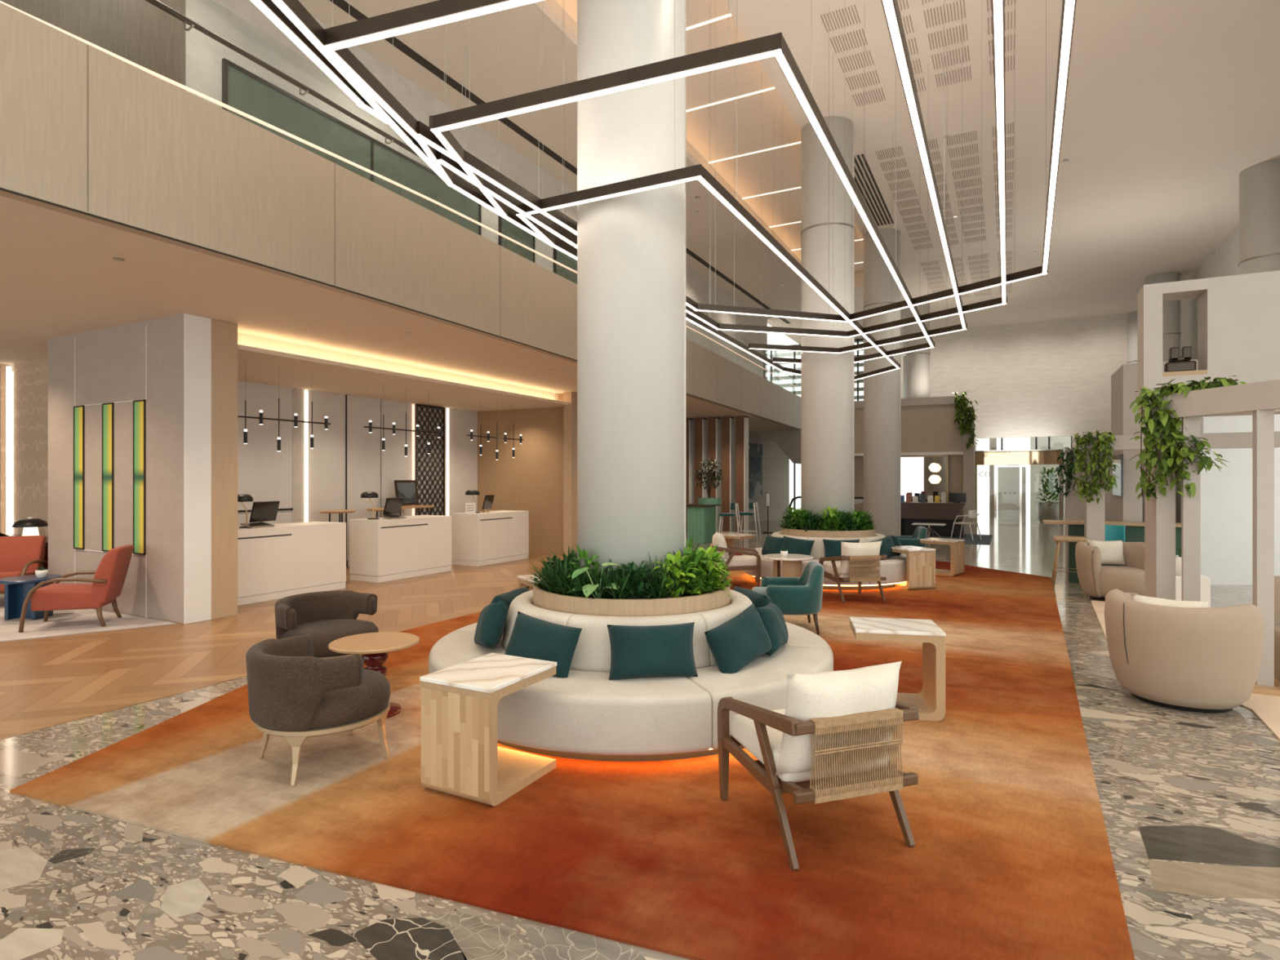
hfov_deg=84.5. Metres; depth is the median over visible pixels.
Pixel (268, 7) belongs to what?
pendant light frame
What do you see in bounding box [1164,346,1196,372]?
sculpture
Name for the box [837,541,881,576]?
cushion
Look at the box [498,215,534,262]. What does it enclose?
window
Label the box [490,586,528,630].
cushion
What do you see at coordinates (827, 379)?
column
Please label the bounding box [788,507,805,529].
shrub
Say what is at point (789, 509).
leafy shrub
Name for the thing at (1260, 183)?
column
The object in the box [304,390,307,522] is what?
light strip
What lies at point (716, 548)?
leafy shrub
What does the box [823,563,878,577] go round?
seat cushion
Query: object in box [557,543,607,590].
leafy shrub
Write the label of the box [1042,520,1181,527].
countertop
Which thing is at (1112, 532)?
counter chair
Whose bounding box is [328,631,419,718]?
pedestal table
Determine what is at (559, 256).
window
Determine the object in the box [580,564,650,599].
grass plant
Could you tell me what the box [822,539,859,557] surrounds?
cushion
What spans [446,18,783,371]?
pendant light frame
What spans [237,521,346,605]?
reception desk
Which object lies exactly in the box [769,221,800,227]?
recessed light
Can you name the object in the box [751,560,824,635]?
armchair
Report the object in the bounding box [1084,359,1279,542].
wall
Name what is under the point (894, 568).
sofa
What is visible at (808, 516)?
leafy shrub
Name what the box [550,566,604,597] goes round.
grass plant
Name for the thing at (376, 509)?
table
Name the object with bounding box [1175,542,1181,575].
potted plant
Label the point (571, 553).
grass plant
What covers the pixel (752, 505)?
bar stool
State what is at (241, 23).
wall
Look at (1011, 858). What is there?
area rug
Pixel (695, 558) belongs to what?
leafy shrub
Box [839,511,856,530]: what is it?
leafy shrub
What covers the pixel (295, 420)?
linear chandelier
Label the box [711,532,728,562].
cushion
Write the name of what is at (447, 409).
light strip
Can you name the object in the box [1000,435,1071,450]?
window
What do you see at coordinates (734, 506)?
bar stool
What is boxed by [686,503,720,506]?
countertop
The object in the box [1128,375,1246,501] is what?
vine
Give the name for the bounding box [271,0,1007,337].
pendant light frame
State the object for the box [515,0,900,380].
pendant light frame
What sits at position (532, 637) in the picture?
cushion
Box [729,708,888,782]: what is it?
seat cushion
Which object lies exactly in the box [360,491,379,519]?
desk lamp
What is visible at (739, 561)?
seat cushion
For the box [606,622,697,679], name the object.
cushion
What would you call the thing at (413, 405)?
light strip
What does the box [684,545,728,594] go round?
shrub
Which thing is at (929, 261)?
ceiling vent
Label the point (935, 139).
ceiling vent
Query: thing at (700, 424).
timber fin
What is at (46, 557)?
desk
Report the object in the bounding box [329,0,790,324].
trim
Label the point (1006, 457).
entrance vestibule
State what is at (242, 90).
window
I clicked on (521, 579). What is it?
side table
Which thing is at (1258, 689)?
plinth
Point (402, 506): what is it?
console table
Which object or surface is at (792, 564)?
round table
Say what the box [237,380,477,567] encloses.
wall
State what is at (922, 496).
brochure rack
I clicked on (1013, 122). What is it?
ceiling vent
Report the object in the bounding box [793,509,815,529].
leafy shrub
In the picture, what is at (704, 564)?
grass plant
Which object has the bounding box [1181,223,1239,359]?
wall
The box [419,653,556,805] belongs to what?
side table
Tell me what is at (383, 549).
reception desk
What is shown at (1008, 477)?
glass door
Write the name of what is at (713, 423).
timber fin
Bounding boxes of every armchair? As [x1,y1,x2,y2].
[0,535,47,591]
[18,544,133,632]
[245,634,390,786]
[274,590,378,658]
[710,532,760,586]
[717,661,919,870]
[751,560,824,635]
[818,541,886,602]
[890,526,927,547]
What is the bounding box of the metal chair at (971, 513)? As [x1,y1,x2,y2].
[950,510,982,541]
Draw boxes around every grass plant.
[522,556,568,591]
[526,555,578,594]
[533,554,593,595]
[541,547,577,569]
[550,555,585,585]
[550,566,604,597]
[563,559,634,599]
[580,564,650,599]
[628,551,697,598]
[633,568,693,596]
[686,564,732,593]
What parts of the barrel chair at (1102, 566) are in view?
seat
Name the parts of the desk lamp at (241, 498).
stem, lamp shade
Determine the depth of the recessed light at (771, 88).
11.20 m
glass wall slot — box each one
[73,405,84,549]
[102,402,114,551]
[133,400,146,555]
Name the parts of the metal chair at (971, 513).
arm frame, seat, arm frame, backrest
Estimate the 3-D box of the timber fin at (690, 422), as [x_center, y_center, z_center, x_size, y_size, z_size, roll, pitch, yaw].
[1.441,-0.125,21.222,0.270,3.450,0.350,0,0,28]
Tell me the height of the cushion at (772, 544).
0.315 m
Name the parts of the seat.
seat, backrest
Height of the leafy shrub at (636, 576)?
0.250 m
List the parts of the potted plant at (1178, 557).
pot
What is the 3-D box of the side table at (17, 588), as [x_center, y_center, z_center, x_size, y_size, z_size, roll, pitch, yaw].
[-7.041,1.357,8.116,0.600,0.462,0.600,0,0,28]
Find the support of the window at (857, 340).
in the wall at (1045, 379)
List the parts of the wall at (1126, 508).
post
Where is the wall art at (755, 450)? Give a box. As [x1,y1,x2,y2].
[748,443,762,498]
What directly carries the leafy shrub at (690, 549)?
on the round planter at (686, 603)
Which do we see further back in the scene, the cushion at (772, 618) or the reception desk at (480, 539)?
the reception desk at (480, 539)
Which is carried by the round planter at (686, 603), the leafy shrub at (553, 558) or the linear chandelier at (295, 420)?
the leafy shrub at (553, 558)
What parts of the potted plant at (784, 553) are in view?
pot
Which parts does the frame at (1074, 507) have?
post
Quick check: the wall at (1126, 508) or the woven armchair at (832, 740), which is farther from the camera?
the wall at (1126, 508)
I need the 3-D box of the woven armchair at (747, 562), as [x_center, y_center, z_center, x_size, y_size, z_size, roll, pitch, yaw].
[1.440,1.198,10.689,0.745,0.793,0.624,0,0,6]
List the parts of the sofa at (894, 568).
seat, backrest, seat, backrest, backrest, seat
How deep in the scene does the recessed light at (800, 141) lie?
13.01 m
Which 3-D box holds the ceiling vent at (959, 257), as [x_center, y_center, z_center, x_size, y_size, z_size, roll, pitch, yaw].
[9.057,-5.646,19.842,0.227,0.005,4.360,0,0,28]
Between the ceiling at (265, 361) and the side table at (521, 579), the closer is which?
the side table at (521, 579)
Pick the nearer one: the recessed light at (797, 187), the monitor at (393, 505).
the monitor at (393, 505)
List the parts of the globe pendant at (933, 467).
globe, globe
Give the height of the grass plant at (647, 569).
0.246 m
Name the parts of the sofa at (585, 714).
seat, seat, backrest, backrest, seat, backrest, backrest, backrest, seat, seat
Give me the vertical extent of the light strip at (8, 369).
3.300 m
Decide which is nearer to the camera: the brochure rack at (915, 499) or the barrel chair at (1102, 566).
the barrel chair at (1102, 566)
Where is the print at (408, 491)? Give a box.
[397,482,417,502]
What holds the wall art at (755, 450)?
attached to the wall at (775, 464)
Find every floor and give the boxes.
[0,498,1279,959]
[0,552,571,738]
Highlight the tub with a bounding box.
[697,497,720,504]
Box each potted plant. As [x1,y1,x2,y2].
[35,564,49,577]
[780,547,787,556]
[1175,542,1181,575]
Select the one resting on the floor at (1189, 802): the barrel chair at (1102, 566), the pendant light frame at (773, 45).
the barrel chair at (1102, 566)
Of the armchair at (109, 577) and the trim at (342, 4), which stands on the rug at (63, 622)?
the armchair at (109, 577)
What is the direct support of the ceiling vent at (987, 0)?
in the ceiling at (1167, 102)
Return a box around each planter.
[533,578,729,616]
[781,525,875,537]
[1036,466,1058,522]
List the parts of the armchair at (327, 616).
seat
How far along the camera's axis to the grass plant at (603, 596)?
4.73 m
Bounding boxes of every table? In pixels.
[0,574,62,619]
[318,509,355,522]
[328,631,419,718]
[366,507,389,517]
[399,505,434,515]
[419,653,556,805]
[517,573,542,591]
[716,533,755,567]
[762,553,813,577]
[848,617,946,720]
[891,545,936,589]
[911,522,946,537]
[920,537,964,576]
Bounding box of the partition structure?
[1137,270,1279,686]
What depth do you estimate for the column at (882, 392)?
15.86 m
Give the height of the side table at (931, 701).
0.582 m
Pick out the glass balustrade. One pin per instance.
(157, 3)
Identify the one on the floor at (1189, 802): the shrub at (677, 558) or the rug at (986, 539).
the rug at (986, 539)
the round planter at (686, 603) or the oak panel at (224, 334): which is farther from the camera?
the oak panel at (224, 334)
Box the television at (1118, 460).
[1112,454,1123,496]
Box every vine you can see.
[951,390,978,450]
[1053,445,1078,497]
[1071,430,1119,504]
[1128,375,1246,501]
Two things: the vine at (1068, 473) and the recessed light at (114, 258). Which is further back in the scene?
the vine at (1068, 473)
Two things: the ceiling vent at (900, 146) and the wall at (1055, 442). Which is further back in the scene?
the wall at (1055, 442)
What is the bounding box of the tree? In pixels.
[694,456,725,504]
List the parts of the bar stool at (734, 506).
leg, leg, seat, backrest, leg, leg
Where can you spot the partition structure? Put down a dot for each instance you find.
(1239, 315)
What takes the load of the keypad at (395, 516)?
on the reception desk at (383, 549)
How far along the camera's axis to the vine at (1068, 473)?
12.23 m
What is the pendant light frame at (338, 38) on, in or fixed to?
hanging from the ceiling at (1167, 102)
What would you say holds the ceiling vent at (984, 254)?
in the ceiling at (1167, 102)
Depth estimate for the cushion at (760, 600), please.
5.42 m
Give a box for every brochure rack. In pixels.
[900,495,904,502]
[906,493,911,502]
[912,496,918,502]
[920,493,925,502]
[927,495,933,502]
[934,495,939,502]
[941,492,946,502]
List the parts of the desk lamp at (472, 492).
lamp shade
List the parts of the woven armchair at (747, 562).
leg, armrest, armrest, seat rail, leg, leg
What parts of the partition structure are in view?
post, post, post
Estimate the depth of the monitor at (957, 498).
19.61 m
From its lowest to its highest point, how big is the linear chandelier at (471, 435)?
1.169 m
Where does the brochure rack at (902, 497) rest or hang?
on the desk at (911, 513)
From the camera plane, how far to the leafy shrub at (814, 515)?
10.87 m
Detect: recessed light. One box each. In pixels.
[112,257,124,261]
[686,13,731,30]
[686,87,774,111]
[708,141,800,163]
[742,186,800,199]
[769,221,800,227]
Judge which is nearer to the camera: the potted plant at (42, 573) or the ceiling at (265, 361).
the potted plant at (42, 573)
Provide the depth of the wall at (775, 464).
27.85 m
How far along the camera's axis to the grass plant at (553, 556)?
4.97 m
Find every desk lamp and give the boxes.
[237,493,253,528]
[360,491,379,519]
[465,489,479,512]
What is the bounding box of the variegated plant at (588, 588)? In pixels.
[568,562,622,598]
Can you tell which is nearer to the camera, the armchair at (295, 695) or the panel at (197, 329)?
the armchair at (295, 695)
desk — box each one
[7,534,48,574]
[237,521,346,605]
[349,515,451,582]
[451,510,528,566]
[900,502,965,537]
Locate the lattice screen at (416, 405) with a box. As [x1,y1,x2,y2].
[415,404,444,515]
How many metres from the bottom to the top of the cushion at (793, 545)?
0.351 m
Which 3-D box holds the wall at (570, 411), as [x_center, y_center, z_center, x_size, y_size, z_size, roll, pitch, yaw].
[-1.406,-0.126,15.009,0.200,3.452,0.500,0,0,28]
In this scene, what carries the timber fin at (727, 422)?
on the floor at (1189, 802)
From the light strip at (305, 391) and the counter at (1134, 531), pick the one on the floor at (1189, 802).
the counter at (1134, 531)
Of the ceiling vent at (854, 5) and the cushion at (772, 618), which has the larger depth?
the ceiling vent at (854, 5)
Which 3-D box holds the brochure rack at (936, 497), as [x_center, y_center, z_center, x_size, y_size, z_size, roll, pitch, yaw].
[8.396,0.545,19.881,0.130,0.204,0.076,0,0,28]
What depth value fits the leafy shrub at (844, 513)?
10.73 m
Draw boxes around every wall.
[0,2,800,428]
[0,364,8,534]
[13,357,48,537]
[48,313,183,623]
[185,0,767,379]
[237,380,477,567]
[477,393,563,554]
[563,391,577,555]
[693,426,789,524]
[854,395,974,534]
[900,314,1127,521]
[1030,435,1071,519]
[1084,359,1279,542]
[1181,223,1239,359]
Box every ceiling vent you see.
[820,4,885,106]
[854,154,893,226]
[875,146,933,250]
[898,0,925,92]
[920,261,949,300]
[921,0,971,87]
[928,138,958,245]
[946,130,986,242]
[953,257,969,297]
[968,253,991,296]
[986,0,1015,75]
[992,122,1013,238]
[998,257,1011,293]
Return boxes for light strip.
[5,366,11,534]
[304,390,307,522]
[412,404,414,515]
[446,408,448,515]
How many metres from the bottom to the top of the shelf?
0.040 m
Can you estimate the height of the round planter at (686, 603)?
0.330 m
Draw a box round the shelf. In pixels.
[1162,369,1207,376]
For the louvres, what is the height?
7.380 m
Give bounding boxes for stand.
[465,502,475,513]
[762,492,773,533]
[1175,573,1209,607]
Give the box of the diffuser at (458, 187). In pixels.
[446,183,782,371]
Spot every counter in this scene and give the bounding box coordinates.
[686,503,720,542]
[1042,520,1181,582]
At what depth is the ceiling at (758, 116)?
12.30 m
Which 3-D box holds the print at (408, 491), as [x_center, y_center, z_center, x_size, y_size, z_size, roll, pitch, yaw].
[-4.602,0.251,13.915,0.063,0.396,0.460,0,0,28]
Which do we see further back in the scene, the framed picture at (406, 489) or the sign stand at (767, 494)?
the sign stand at (767, 494)
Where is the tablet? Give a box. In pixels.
[0,532,8,536]
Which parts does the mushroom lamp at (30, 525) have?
lamp shade, glowing stem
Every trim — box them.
[0,187,799,429]
[0,675,246,739]
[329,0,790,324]
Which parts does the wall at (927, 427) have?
panel, post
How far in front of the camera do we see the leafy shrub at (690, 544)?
5.68 m
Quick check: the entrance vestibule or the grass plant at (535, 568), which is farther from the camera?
the entrance vestibule
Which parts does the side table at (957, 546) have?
block panel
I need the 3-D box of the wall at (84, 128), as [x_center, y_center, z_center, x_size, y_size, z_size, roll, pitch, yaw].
[-0.125,-2.435,13.048,0.451,1.170,35.027,0,0,26]
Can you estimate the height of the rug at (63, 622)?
0.010 m
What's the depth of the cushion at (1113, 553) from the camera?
9.62 m
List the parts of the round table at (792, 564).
panel, panel, panel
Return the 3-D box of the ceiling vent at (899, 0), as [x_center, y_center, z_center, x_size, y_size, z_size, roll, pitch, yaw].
[3.497,-5.646,9.207,0.227,0.005,2.360,0,0,28]
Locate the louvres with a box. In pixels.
[772,340,863,399]
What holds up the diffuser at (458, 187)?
attached to the pendant light frame at (461, 185)
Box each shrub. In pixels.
[531,555,568,585]
[555,553,577,573]
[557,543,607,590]
[607,560,657,599]
[619,563,661,599]
[651,550,702,597]
[659,546,707,592]
[673,548,719,594]
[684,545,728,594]
[686,536,702,551]
[697,545,732,585]
[698,549,733,596]
[777,506,799,528]
[779,512,798,529]
[780,506,798,527]
[786,512,804,530]
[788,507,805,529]
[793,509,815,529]
[800,512,824,532]
[808,515,826,530]
[813,514,832,530]
[818,506,844,530]
[825,509,848,530]
[831,511,857,530]
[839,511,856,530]
[844,509,866,530]
[848,510,874,530]
[856,511,877,529]
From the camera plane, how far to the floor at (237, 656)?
6.59 m
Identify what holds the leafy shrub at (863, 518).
on the round planter at (796, 532)
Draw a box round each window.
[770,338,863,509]
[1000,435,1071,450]
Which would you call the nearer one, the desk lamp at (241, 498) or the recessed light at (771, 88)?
the desk lamp at (241, 498)
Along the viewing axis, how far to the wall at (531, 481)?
15.48 m
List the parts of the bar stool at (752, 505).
seat, backrest, leg, leg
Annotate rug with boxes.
[0,593,176,641]
[9,553,1134,959]
[900,533,992,544]
[1090,600,1279,740]
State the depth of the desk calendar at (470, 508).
13.27 m
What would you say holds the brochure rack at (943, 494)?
on the desk at (911, 513)
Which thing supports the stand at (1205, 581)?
on the rug at (1266, 708)
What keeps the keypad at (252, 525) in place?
on the reception desk at (280, 561)
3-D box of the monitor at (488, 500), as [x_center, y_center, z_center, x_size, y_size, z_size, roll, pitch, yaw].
[-3.014,0.461,13.770,0.196,0.338,0.368,0,0,13]
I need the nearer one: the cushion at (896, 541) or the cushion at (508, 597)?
the cushion at (508, 597)
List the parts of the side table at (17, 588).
panel, panel, panel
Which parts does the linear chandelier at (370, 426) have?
rod, rod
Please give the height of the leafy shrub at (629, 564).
0.264 m
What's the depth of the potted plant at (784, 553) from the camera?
9.83 m
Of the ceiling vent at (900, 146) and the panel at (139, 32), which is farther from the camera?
the ceiling vent at (900, 146)
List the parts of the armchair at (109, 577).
armrest, armrest, seat, leg, backrest, leg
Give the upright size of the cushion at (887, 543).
0.388 m
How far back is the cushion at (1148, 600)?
4.94 m
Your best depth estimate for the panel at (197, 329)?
7.93 m
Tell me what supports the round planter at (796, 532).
on the sofa at (894, 568)
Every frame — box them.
[250,0,1076,322]
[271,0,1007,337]
[321,0,967,353]
[429,0,934,364]
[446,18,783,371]
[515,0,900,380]
[1065,448,1113,571]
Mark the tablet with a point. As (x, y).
(1, 534)
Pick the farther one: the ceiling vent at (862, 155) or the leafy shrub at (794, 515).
the ceiling vent at (862, 155)
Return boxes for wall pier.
[989,438,996,522]
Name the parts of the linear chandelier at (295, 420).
rod, rod, rod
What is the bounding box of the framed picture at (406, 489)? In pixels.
[394,480,418,505]
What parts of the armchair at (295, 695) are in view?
leg, leg, backrest, seat, leg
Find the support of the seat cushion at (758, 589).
on the armchair at (802, 595)
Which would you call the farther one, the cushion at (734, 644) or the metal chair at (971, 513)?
the metal chair at (971, 513)
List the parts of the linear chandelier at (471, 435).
rod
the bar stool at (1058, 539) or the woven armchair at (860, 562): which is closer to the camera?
the woven armchair at (860, 562)
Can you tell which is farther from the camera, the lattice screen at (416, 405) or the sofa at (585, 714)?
the lattice screen at (416, 405)
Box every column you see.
[577,0,686,599]
[800,115,855,530]
[862,228,900,536]
[902,302,930,398]
[1127,311,1144,522]
[1145,271,1181,523]
[1238,158,1279,274]
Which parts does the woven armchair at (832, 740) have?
leg, rail, seat rail, armrest, leg, cross rail, rail, rail, leg, armrest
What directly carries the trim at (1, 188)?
attached to the wall at (84, 128)
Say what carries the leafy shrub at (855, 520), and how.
in the round planter at (796, 532)
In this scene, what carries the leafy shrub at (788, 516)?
in the round planter at (796, 532)
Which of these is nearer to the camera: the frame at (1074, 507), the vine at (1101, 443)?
the vine at (1101, 443)
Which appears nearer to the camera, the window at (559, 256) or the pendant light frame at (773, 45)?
the pendant light frame at (773, 45)
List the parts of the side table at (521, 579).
frame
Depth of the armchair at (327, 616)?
5.62 m
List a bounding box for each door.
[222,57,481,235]
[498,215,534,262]
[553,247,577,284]
[997,465,1026,521]
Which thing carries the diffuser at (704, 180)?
attached to the pendant light frame at (699, 172)
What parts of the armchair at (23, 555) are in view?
seat, backrest, armrest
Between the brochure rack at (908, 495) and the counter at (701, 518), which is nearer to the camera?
the counter at (701, 518)
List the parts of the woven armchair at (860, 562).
leg, seat rail, armrest, leg, leg, rail, rail, leg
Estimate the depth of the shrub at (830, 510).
10.84 m
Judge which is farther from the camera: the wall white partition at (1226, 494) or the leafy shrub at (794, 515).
the leafy shrub at (794, 515)
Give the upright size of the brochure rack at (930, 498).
0.204 m
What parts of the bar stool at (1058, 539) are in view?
leg, leg, seat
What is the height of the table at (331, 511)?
1.070 m
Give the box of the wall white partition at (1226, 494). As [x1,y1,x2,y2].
[1200,413,1279,585]
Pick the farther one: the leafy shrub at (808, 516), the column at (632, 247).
the leafy shrub at (808, 516)
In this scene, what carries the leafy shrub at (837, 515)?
on the round planter at (796, 532)
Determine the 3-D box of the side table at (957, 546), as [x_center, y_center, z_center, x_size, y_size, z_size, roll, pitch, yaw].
[5.118,1.296,11.919,0.458,0.582,0.570,0,0,-45]
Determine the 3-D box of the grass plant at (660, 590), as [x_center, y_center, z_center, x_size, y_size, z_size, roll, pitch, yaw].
[0.135,0.653,4.679,0.604,0.332,0.524,0,0,0]
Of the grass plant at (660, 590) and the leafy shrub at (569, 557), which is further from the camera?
the leafy shrub at (569, 557)
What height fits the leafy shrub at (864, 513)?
0.332 m
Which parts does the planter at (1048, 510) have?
pot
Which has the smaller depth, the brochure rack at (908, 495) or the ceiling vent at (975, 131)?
the ceiling vent at (975, 131)
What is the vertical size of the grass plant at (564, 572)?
0.305 m
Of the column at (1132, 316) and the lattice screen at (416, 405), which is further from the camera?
the column at (1132, 316)
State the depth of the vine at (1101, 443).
10.28 m
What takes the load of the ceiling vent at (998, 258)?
in the ceiling at (1167, 102)
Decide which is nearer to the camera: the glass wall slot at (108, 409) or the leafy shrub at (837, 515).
the glass wall slot at (108, 409)
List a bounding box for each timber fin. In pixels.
[686,417,693,533]
[694,417,707,503]
[707,417,720,532]
[721,416,734,533]
[735,415,748,533]
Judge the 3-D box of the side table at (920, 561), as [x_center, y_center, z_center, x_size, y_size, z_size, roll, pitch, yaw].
[4.015,1.296,10.465,0.458,0.582,0.570,0,0,-15]
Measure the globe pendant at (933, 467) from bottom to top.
0.920 m
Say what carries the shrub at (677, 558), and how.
in the round planter at (686, 603)
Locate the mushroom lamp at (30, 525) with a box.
[12,516,48,536]
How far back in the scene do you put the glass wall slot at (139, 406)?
8.22 m
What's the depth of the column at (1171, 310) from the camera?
19.14 m
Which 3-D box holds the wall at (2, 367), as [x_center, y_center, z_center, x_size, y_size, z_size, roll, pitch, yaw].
[-11.059,-0.126,11.762,1.900,3.452,0.100,0,0,28]
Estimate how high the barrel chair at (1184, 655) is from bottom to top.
0.775 m
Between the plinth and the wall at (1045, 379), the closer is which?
the plinth
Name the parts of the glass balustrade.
handrail light strip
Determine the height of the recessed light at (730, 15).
0.011 m
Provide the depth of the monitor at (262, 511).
9.60 m
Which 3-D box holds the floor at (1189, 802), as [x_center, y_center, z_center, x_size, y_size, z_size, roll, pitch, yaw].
[9.619,1.675,24.874,34.000,0.151,67.000,0,0,28]
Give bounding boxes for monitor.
[248,501,279,522]
[382,497,403,518]
[480,494,494,512]
[948,493,966,503]
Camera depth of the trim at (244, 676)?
4.90 m
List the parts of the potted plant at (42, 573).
pot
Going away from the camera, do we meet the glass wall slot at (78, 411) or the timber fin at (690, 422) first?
the glass wall slot at (78, 411)
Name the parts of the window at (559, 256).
frame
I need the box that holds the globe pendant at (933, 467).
[928,462,938,484]
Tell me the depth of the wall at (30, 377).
10.93 m
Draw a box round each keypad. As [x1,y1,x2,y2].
[240,522,274,528]
[381,514,406,519]
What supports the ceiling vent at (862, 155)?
in the ceiling at (1167, 102)
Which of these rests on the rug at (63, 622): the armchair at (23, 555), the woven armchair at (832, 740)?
the armchair at (23, 555)
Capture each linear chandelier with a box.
[237,397,330,451]
[364,412,441,456]
[466,422,523,459]
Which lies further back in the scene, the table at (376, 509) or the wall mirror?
the wall mirror
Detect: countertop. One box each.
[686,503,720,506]
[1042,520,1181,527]
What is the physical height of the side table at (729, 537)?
0.582 m
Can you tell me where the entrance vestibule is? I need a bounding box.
[974,448,1063,526]
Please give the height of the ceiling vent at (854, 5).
0.005 m
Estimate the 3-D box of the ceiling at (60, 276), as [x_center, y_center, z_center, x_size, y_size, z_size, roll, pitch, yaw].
[-4.412,-1.926,15.284,10.618,0.148,35.000,0,0,28]
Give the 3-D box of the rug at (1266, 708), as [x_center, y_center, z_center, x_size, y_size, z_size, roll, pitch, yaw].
[5.851,1.595,5.968,3.160,0.010,6.000,0,0,28]
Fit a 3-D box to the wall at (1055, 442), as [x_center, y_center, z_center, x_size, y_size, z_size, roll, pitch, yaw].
[16.521,-0.100,28.149,1.600,3.400,0.200,0,0,28]
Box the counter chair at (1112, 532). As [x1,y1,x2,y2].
[1104,524,1124,542]
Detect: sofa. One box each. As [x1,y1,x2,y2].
[428,589,833,761]
[742,531,906,590]
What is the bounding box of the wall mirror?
[900,455,948,502]
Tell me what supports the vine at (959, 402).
hanging from the wall at (927, 427)
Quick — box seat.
[1274,575,1279,681]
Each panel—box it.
[0,0,185,90]
[183,313,211,624]
[211,319,237,619]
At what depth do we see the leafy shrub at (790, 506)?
11.61 m
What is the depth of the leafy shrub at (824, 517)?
10.75 m
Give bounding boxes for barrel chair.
[1075,539,1144,600]
[1104,588,1265,713]
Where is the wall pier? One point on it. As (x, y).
(993, 442)
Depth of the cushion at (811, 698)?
2.95 m
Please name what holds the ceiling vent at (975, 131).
in the ceiling at (1167, 102)
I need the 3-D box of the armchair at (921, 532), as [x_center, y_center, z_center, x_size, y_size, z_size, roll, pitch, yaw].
[5.053,1.238,13.390,0.731,0.703,0.750,0,0,10]
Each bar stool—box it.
[718,502,742,543]
[736,502,761,542]
[1051,535,1087,587]
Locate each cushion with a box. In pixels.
[474,600,507,647]
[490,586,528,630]
[504,610,582,678]
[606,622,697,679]
[704,603,772,673]
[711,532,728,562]
[723,555,756,567]
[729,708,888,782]
[733,586,771,607]
[751,586,766,594]
[755,601,788,656]
[761,535,783,555]
[775,661,901,775]
[779,535,814,555]
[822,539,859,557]
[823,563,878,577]
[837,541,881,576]
[871,534,897,559]
[890,535,902,555]
[1087,539,1126,565]
[1130,593,1208,608]
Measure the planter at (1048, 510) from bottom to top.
2.099 m
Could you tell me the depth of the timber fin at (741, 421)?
20.28 m
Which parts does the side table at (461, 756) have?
block panel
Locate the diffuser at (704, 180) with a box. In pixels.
[515,175,899,380]
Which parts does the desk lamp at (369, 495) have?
lamp shade, stem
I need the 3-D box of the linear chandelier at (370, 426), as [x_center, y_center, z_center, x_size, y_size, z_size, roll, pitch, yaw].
[-3.910,-0.981,11.731,0.044,1.169,1.690,0,0,28]
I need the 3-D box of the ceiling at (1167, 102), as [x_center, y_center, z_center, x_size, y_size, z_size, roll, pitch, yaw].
[4.112,-5.710,10.996,12.500,0.120,35.300,0,0,28]
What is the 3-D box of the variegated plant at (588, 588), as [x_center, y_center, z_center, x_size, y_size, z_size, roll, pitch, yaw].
[-0.278,0.686,4.693,0.400,0.261,0.323,0,0,-16]
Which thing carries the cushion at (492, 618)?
on the sofa at (585, 714)
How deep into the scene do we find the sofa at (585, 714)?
4.00 m
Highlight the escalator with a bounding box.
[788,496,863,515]
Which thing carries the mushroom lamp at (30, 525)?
on the desk at (46, 557)
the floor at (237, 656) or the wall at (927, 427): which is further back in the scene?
the wall at (927, 427)
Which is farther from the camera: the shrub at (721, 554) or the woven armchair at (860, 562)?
the woven armchair at (860, 562)
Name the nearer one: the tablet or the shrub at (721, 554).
the shrub at (721, 554)
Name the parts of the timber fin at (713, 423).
panel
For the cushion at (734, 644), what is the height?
0.419 m
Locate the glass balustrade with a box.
[0,0,800,386]
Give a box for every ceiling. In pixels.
[0,195,793,431]
[237,332,568,411]
[297,0,1279,344]
[542,0,863,283]
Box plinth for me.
[1252,678,1279,696]
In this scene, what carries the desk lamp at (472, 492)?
on the reception desk at (480, 539)
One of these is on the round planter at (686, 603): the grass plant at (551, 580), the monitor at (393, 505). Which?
the grass plant at (551, 580)
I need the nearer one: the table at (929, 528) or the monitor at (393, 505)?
the monitor at (393, 505)
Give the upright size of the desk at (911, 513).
0.950 m
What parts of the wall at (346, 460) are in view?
black trim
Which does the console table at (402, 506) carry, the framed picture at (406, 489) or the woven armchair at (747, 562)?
the framed picture at (406, 489)
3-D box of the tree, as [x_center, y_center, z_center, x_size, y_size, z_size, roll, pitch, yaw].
[1.813,0.003,18.452,0.853,1.264,0.866,0,0,28]
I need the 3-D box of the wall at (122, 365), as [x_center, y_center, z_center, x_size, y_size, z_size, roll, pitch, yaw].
[-6.283,-0.126,8.795,3.055,3.452,0.594,0,0,28]
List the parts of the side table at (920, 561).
block panel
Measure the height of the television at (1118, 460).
0.650 m

